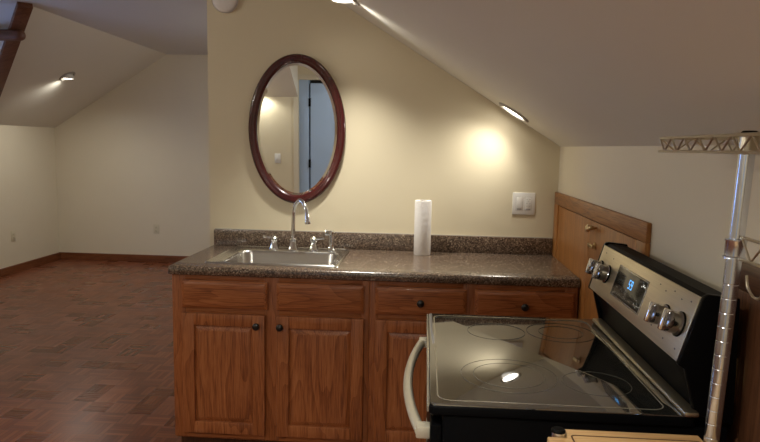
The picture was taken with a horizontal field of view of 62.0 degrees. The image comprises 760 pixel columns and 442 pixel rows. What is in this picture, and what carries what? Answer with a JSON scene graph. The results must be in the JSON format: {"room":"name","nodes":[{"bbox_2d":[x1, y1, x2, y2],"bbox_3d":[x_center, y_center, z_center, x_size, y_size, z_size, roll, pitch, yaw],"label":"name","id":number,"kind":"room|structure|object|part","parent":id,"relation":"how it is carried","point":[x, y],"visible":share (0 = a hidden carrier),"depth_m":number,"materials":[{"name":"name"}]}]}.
{"room":"studio apartment","nodes":[
{"label":"studio apartment","id":0,"kind":"room"},
{"bbox_2d":[0,125,59,268],"bbox_3d":[-4.339,-0.276,3.467,0.120,2.502,8.630,2,7,4],"label":"wall","id":1,"kind":"structure","parent":0,"point":[28,178],"depth_m":7.21,"materials":[{"name":"paint"}]},
{"bbox_2d":[11,230,15,241],"bbox_3d":[-4.041,0.165,6.971,0.008,0.116,0.072,2,7,4],"label":"wall outlet","id":2,"kind":"object","parent":1,"relation":"attached to","point":[13,236],"visible":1,"depth_m":6.97,"materials":[{"name":"beige plastic"}]},
{"bbox_2d":[0,252,60,276],"bbox_3d":[-4.292,0.924,3.602,0.018,0.088,8.630,2,7,4],"label":"baseboard","id":3,"kind":"structure","parent":1,"relation":"attached to","point":[16,268],"depth_m":7.24,"materials":[{"name":"brown wood"}]},
{"bbox_2d":[0,0,165,127],"bbox_3d":[-3.588,-1.119,3.314,1.482,1.004,8.630,2,7,4],"label":"ceiling","id":4,"kind":"structure","parent":0,"point":[33,94],"depth_m":6.40,"materials":[{"name":"paint"}]},
{"bbox_2d":[0,1,32,95],"bbox_3d":[-3.363,-1.312,5.615,0.105,0.915,2.021,-5,9,-41],"label":"wooden beam","id":5,"kind":"structure","parent":4,"relation":"attached to","point":[22,11],"depth_m":5.21,"materials":[{"name":"brown wood"}]},
{"bbox_2d":[0,29,25,40],"bbox_3d":[-3.475,-1.491,5.065,1.316,0.088,0.088,2,7,4],"label":"wooden beam","id":6,"kind":"structure","parent":5,"relation":"attached to","point":[5,34],"depth_m":4.99,"materials":[{"name":"brown wood"}]},
{"bbox_2d":[59,72,75,80],"bbox_3d":[-3.216,-1.489,6.510,0.148,0.095,0.172,2,7,4],"label":"recessed light","id":7,"kind":"object","parent":4,"relation":"in","point":[66,76],"visible":0.99,"depth_m":6.47,"materials":[{"name":"silver metal"}]},
{"bbox_2d":[0,259,181,441],"bbox_3d":[-1.715,1.097,3.343,5.444,0.100,9.050,2,7,4],"label":"floor","id":8,"kind":"structure","parent":0,"point":[87,350],"depth_m":4.40,"materials":[{"name":"brown wood"}]},
{"bbox_2d":[172,274,369,441],"bbox_3d":[-0.479,0.653,3.143,0.895,0.875,0.659,2,7,4],"label":"base cabinet","id":9,"kind":"object","parent":8,"relation":"on","point":[257,359],"visible":0.96,"depth_m":2.84,"materials":[{"name":"brown wood"}]},
{"bbox_3d":[-0.709,0.696,2.874,0.380,0.563,0.020,2,7,4],"label":"door","id":10,"kind":"part","parent":9,"relation":"part of","materials":[{"name":"brown wood"}]},
{"bbox_3d":[-0.696,0.258,2.843,0.363,0.030,0.017,2,7,4],"label":"frame rail","id":11,"kind":"part","parent":9,"relation":"part of","materials":[{"name":"brown wood"}]},
{"bbox_3d":[-0.696,0.331,2.831,0.392,0.125,0.020,2,7,4],"label":"drawer","id":12,"kind":"part","parent":9,"relation":"part of","materials":[{"name":"brown wood"}]},
{"bbox_3d":[-0.699,0.403,2.860,0.363,0.048,0.017,2,7,4],"label":"frame rail","id":13,"kind":"part","parent":9,"relation":"part of","materials":[{"name":"brown wood"}]},
{"bbox_3d":[-0.709,0.978,2.927,0.363,0.046,0.017,2,7,4],"label":"frame rail","id":14,"kind":"part","parent":9,"relation":"part of","materials":[{"name":"brown wood"}]},
{"bbox_3d":[-0.550,0.469,2.810,0.033,0.033,0.032,2,7,4],"label":"knob","id":15,"kind":"part","parent":9,"relation":"part of","materials":[{"name":"black paint"}]},
{"bbox_3d":[-0.444,0.472,2.803,0.033,0.033,0.032,2,7,4],"label":"knob","id":16,"kind":"part","parent":9,"relation":"part of","materials":[{"name":"black paint"}]},
{"bbox_3d":[-0.278,0.990,2.897,0.374,0.046,0.017,2,7,4],"label":"frame rail","id":17,"kind":"part","parent":9,"relation":"part of","materials":[{"name":"brown wood"}]},
{"bbox_3d":[-0.265,0.270,2.813,0.374,0.030,0.017,2,7,4],"label":"frame rail","id":18,"kind":"part","parent":9,"relation":"part of","materials":[{"name":"brown wood"}]},
{"bbox_3d":[-0.268,0.415,2.830,0.374,0.048,0.017,2,7,4],"label":"frame rail","id":19,"kind":"part","parent":9,"relation":"part of","materials":[{"name":"brown wood"}]},
{"bbox_3d":[-0.266,0.342,2.801,0.390,0.125,0.020,2,7,4],"label":"drawer","id":20,"kind":"part","parent":9,"relation":"part of","materials":[{"name":"brown wood"}]},
{"bbox_3d":[-0.271,0.708,2.844,0.391,0.563,0.020,2,7,4],"label":"door","id":21,"kind":"part","parent":9,"relation":"part of","materials":[{"name":"brown wood"}]},
{"bbox_2d":[367,281,577,441],"bbox_3d":[0.417,0.677,3.080,0.901,0.875,0.659,2,7,4],"label":"base cabinet","id":22,"kind":"object","parent":8,"relation":"on","point":[399,311],"visible":0.44,"depth_m":2.78,"materials":[{"name":"brown wood"}]},
{"bbox_2d":[168,228,579,287],"bbox_3d":[-0.023,0.163,3.072,1.808,0.129,0.627,2,7,4],"label":"countertop","id":23,"kind":"structure","parent":22,"relation":"on","point":[452,259],"depth_m":3.06,"materials":[{"name":"stone"}]},
{"bbox_2d":[205,246,349,267],"bbox_3d":[-0.485,0.256,3.134,0.625,0.180,0.496,2,7,4],"label":"sink","id":24,"kind":"object","parent":23,"relation":"in","point":[239,255],"visible":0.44,"depth_m":3.26,"materials":[{"name":"metal"}]},
{"bbox_2d":[263,198,324,250],"bbox_3d":[-0.450,0.015,3.297,0.308,0.271,0.134,4,7,25],"label":"faucet","id":25,"kind":"object","parent":24,"relation":"on","point":[313,240],"visible":1,"depth_m":3.29,"materials":[{"name":"silver metal"}]},
{"bbox_3d":[-0.571,0.110,3.320,0.086,0.072,0.054,2,7,4],"label":"handle","id":26,"kind":"part","parent":25,"relation":"part of","materials":[{"name":"silver metal"}]},
{"bbox_3d":[-0.416,0.020,3.258,0.058,0.271,0.171,-5,9,-41],"label":"spout","id":27,"kind":"part","parent":25,"relation":"part of","materials":[{"name":"silver metal"}]},
{"bbox_3d":[-0.332,0.116,3.303,0.086,0.072,0.054,2,7,4],"label":"handle","id":28,"kind":"part","parent":25,"relation":"part of","materials":[{"name":"silver metal"}]},
{"bbox_2d":[324,230,335,250],"bbox_3d":[-0.260,0.099,3.293,0.059,0.111,0.046,-1,7,-18],"label":"sprayer","id":29,"kind":"object","parent":24,"relation":"on","point":[330,233],"visible":1,"depth_m":3.28,"materials":[{"name":"silver metal"}]},
{"bbox_2d":[414,200,431,255],"bbox_3d":[0.218,0.034,3.237,0.086,0.279,0.086,2,7,4],"label":"paper towel roll","id":30,"kind":"object","parent":23,"relation":"on","point":[423,208],"visible":1,"depth_m":3.20,"materials":[{"name":"white paper"}]},
{"bbox_3d":[0.172,0.719,2.812,0.397,0.563,0.020,2,7,4],"label":"door","id":31,"kind":"part","parent":22,"relation":"part of","materials":[{"name":"brown wood"}]},
{"bbox_3d":[0.177,0.427,2.799,0.370,0.048,0.017,2,7,4],"label":"frame rail","id":32,"kind":"part","parent":22,"relation":"part of","materials":[{"name":"brown wood"}]},
{"bbox_3d":[0.176,0.358,2.745,0.033,0.033,0.032,2,7,4],"label":"knob","id":33,"kind":"part","parent":22,"relation":"part of","materials":[{"name":"black paint"}]},
{"bbox_3d":[0.178,0.354,2.770,0.399,0.125,0.020,2,7,4],"label":"drawer","id":34,"kind":"part","parent":22,"relation":"part of","materials":[{"name":"brown wood"}]},
{"bbox_3d":[0.180,0.282,2.782,0.370,0.030,0.017,2,7,4],"label":"frame rail","id":35,"kind":"part","parent":22,"relation":"part of","materials":[{"name":"brown wood"}]},
{"bbox_3d":[0.615,0.293,2.751,0.374,0.030,0.017,2,7,4],"label":"frame rail","id":36,"kind":"part","parent":22,"relation":"part of","materials":[{"name":"brown wood"}]},
{"bbox_3d":[0.624,0.366,2.739,0.425,0.125,0.020,2,7,4],"label":"drawer","id":37,"kind":"part","parent":22,"relation":"part of","materials":[{"name":"brown wood"}]},
{"bbox_3d":[0.622,0.370,2.713,0.033,0.033,0.032,2,7,4],"label":"knob","id":38,"kind":"part","parent":22,"relation":"part of","materials":[{"name":"black paint"}]},
{"bbox_2d":[403,242,739,441],"bbox_3d":[0.407,0.654,1.728,0.694,1.114,0.761,2,7,4],"label":"electric range","id":39,"kind":"object","parent":8,"relation":"on","point":[644,365],"visible":0.99,"depth_m":1.47,"materials":[{"name":"metal"}]},
{"bbox_3d":[0.141,0.707,1.757,0.026,0.632,0.743,2,7,4],"label":"oven door","id":40,"kind":"part","parent":39,"relation":"part of","materials":[{"name":"black ceramic"}]},
{"bbox_2d":[426,313,694,427],"bbox_3d":[0.404,0.366,1.698,0.557,0.025,0.755,2,7,4],"label":"cooktop","id":41,"kind":"object","parent":39,"relation":"in","point":[482,369],"depth_m":1.52,"materials":[{"name":"black glass"}]},
{"bbox_3d":[0.671,0.148,1.974,0.043,0.055,0.053,2,7,4],"label":"knob","id":42,"kind":"part","parent":39,"relation":"part of","materials":[{"name":"silver metal"}]},
{"bbox_3d":[0.666,0.157,1.895,0.043,0.055,0.053,2,7,4],"label":"knob","id":43,"kind":"part","parent":39,"relation":"part of","materials":[{"name":"silver metal"}]},
{"bbox_3d":[0.665,0.180,1.694,0.023,0.077,0.226,2,7,4],"label":"display glass","id":44,"kind":"part","parent":39,"relation":"part of","materials":[{"name":"black glass"}]},
{"bbox_3d":[0.667,0.357,1.660,0.030,0.011,0.731,2,7,4],"label":"trim","id":45,"kind":"part","parent":39,"relation":"part of","materials":[{"name":"metal"}]},
{"bbox_3d":[0.667,0.185,1.660,0.045,0.139,0.707,2,7,4],"label":"control panel","id":46,"kind":"part","parent":39,"relation":"part of","materials":[{"name":"metal"}]},
{"bbox_3d":[0.631,0.214,1.437,0.043,0.055,0.053,2,7,4],"label":"knob","id":47,"kind":"part","parent":39,"relation":"part of","materials":[{"name":"silver metal"}]},
{"bbox_3d":[0.626,0.218,1.355,0.043,0.055,0.053,2,7,4],"label":"knob","id":48,"kind":"part","parent":39,"relation":"part of","materials":[{"name":"silver metal"}]},
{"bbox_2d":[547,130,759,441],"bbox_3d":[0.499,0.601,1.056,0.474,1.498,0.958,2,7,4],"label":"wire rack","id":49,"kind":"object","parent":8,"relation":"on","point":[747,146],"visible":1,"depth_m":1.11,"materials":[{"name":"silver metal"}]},
{"bbox_3d":[0.300,0.850,1.212,0.061,0.937,0.025,2,7,4],"label":"post","id":50,"kind":"part","parent":49,"relation":"part of","materials":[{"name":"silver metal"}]},
{"bbox_2d":[658,132,759,153],"bbox_3d":[0.673,-0.117,0.960,0.152,0.036,0.958,2,7,4],"label":"wire shelf","id":51,"kind":"object","parent":49,"relation":"attached to","point":[748,142],"depth_m":1.16,"materials":[{"name":"metal"}]},
{"bbox_3d":[0.585,0.587,1.161,0.082,1.481,0.025,2,7,4],"label":"post","id":52,"kind":"part","parent":49,"relation":"part of","materials":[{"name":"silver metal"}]},
{"bbox_3d":[0.596,0.076,0.820,0.007,0.043,0.525,2,7,4],"label":"wire rail","id":53,"kind":"part","parent":49,"relation":"part of","materials":[{"name":"metal"}]},
{"bbox_2d":[745,275,759,299],"bbox_3d":[0.622,0.094,1.037,0.017,0.070,0.064,2,7,4],"label":"wire hook","id":54,"kind":"object","parent":49,"relation":"hanging from","point":[746,276],"visible":1,"depth_m":1.06,"materials":[{"name":"metal"}]},
{"bbox_2d":[17,0,207,54],"bbox_3d":[-1.772,-1.510,3.137,2.142,0.120,8.630,2,7,4],"label":"ceiling","id":55,"kind":"structure","parent":0,"point":[177,27],"depth_m":5.38,"materials":[{"name":"paint"}]},
{"bbox_2d":[55,54,209,255],"bbox_3d":[-1.368,-0.707,7.616,5.204,2.502,0.120,2,7,4],"label":"wall","id":56,"kind":"structure","parent":0,"point":[134,159],"depth_m":7.68,"materials":[{"name":"paint"}]},
{"bbox_2d":[60,252,188,262],"bbox_3d":[-1.386,0.500,7.687,5.186,0.088,0.018,2,7,4],"label":"baseboard","id":57,"kind":"structure","parent":56,"relation":"attached to","point":[64,255],"depth_m":7.80,"materials":[{"name":"brown wood"}]},
{"bbox_2d":[153,224,158,233],"bbox_3d":[-2.739,0.099,7.744,0.072,0.116,0.008,2,7,4],"label":"wall outlet","id":58,"kind":"object","parent":56,"relation":"attached to","point":[155,226],"visible":1,"depth_m":7.74,"materials":[{"name":"beige plastic"}]},
{"bbox_2d":[207,0,559,246],"bbox_3d":[0.005,-0.188,3.402,1.850,2.502,0.110,2,7,4],"label":"wall","id":59,"kind":"structure","parent":0,"point":[415,131],"depth_m":3.31,"materials":[{"name":"beige paint"}]},
{"bbox_2d":[212,0,237,12],"bbox_3d":[-0.805,-1.150,3.280,0.138,0.138,0.028,2,7,4],"label":"smoke detector","id":60,"kind":"object","parent":59,"relation":"attached to","point":[224,6],"visible":1,"depth_m":3.27,"materials":[{"name":"white plastic"}]},
{"bbox_2d":[248,54,345,203],"bbox_3d":[-0.437,-0.478,3.321,0.518,0.780,0.040,2,7,4],"label":"wall mirror","id":61,"kind":"object","parent":59,"relation":"attached to","point":[297,123],"visible":0.98,"depth_m":3.32,"materials":[{"name":"brown wood"}]},
{"bbox_2d":[214,229,552,254],"bbox_3d":[0.000,0.111,3.370,1.804,0.088,0.020,2,7,4],"label":"backsplash","id":62,"kind":"structure","parent":59,"relation":"attached to","point":[229,237],"depth_m":3.36,"materials":[{"name":"stone"}]},
{"bbox_2d":[512,192,535,214],"bbox_3d":[0.750,-0.090,3.298,0.117,0.115,0.010,2,7,4],"label":"light switch","id":63,"kind":"object","parent":59,"relation":"attached to","point":[522,203],"visible":1,"depth_m":3.30,"materials":[{"name":"white plastic"}]},
{"bbox_2d":[342,0,759,146],"bbox_3d":[0.137,-0.941,3.063,1.707,1.126,8.630,2,7,4],"label":"ceiling","id":64,"kind":"structure","parent":0,"point":[582,73],"depth_m":1.51,"materials":[{"name":"paint"}]},
{"bbox_2d":[332,0,359,5],"bbox_3d":[-0.164,-1.035,2.892,0.148,0.095,0.172,2,7,4],"label":"recessed light","id":65,"kind":"object","parent":64,"relation":"in","point":[354,2],"visible":0.98,"depth_m":2.92,"materials":[{"name":"silver metal"}]},
{"bbox_2d":[499,102,528,122],"bbox_3d":[0.656,-0.532,3.104,0.148,0.095,0.172,2,7,4],"label":"recessed light","id":66,"kind":"object","parent":64,"relation":"in","point":[506,108],"visible":1,"depth_m":3.08,"materials":[{"name":"silver metal"}]},
{"bbox_2d":[558,145,759,291],"bbox_3d":[0.961,0.374,3.155,0.120,1.478,8.630,2,7,4],"label":"wall","id":67,"kind":"structure","parent":0,"point":[687,198],"depth_m":1.74,"materials":[{"name":"paint"}]},
{"bbox_2d":[552,192,651,318],"bbox_3d":[0.841,0.546,2.669,0.041,1.246,1.381,2,7,4],"label":"door","id":68,"kind":"structure","parent":67,"relation":"in","point":[581,228],"depth_m":2.63,"materials":[{"name":"brown wood"}]},
{"bbox_3d":[0.900,0.503,3.314,0.016,1.184,0.086,2,7,4],"label":"casing","id":69,"kind":"part","parent":68,"relation":"part of","materials":[{"name":"brown wood"}]},
{"bbox_3d":[0.806,0.651,2.030,0.016,1.184,0.086,2,7,4],"label":"casing","id":70,"kind":"part","parent":68,"relation":"part of","materials":[{"name":"brown wood"}]},
{"bbox_2d":[722,262,759,441],"bbox_3d":[0.710,0.765,0.819,0.034,1.236,1.275,2,7,4],"label":"door","id":71,"kind":"structure","parent":67,"relation":"in","point":[745,427],"depth_m":1.30,"materials":[{"name":"brown wood"}]},
{"bbox_3d":[0.750,0.339,1.349,0.018,0.100,0.012,2,7,4],"label":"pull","id":72,"kind":"part","parent":71,"relation":"part of","materials":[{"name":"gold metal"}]}
]}

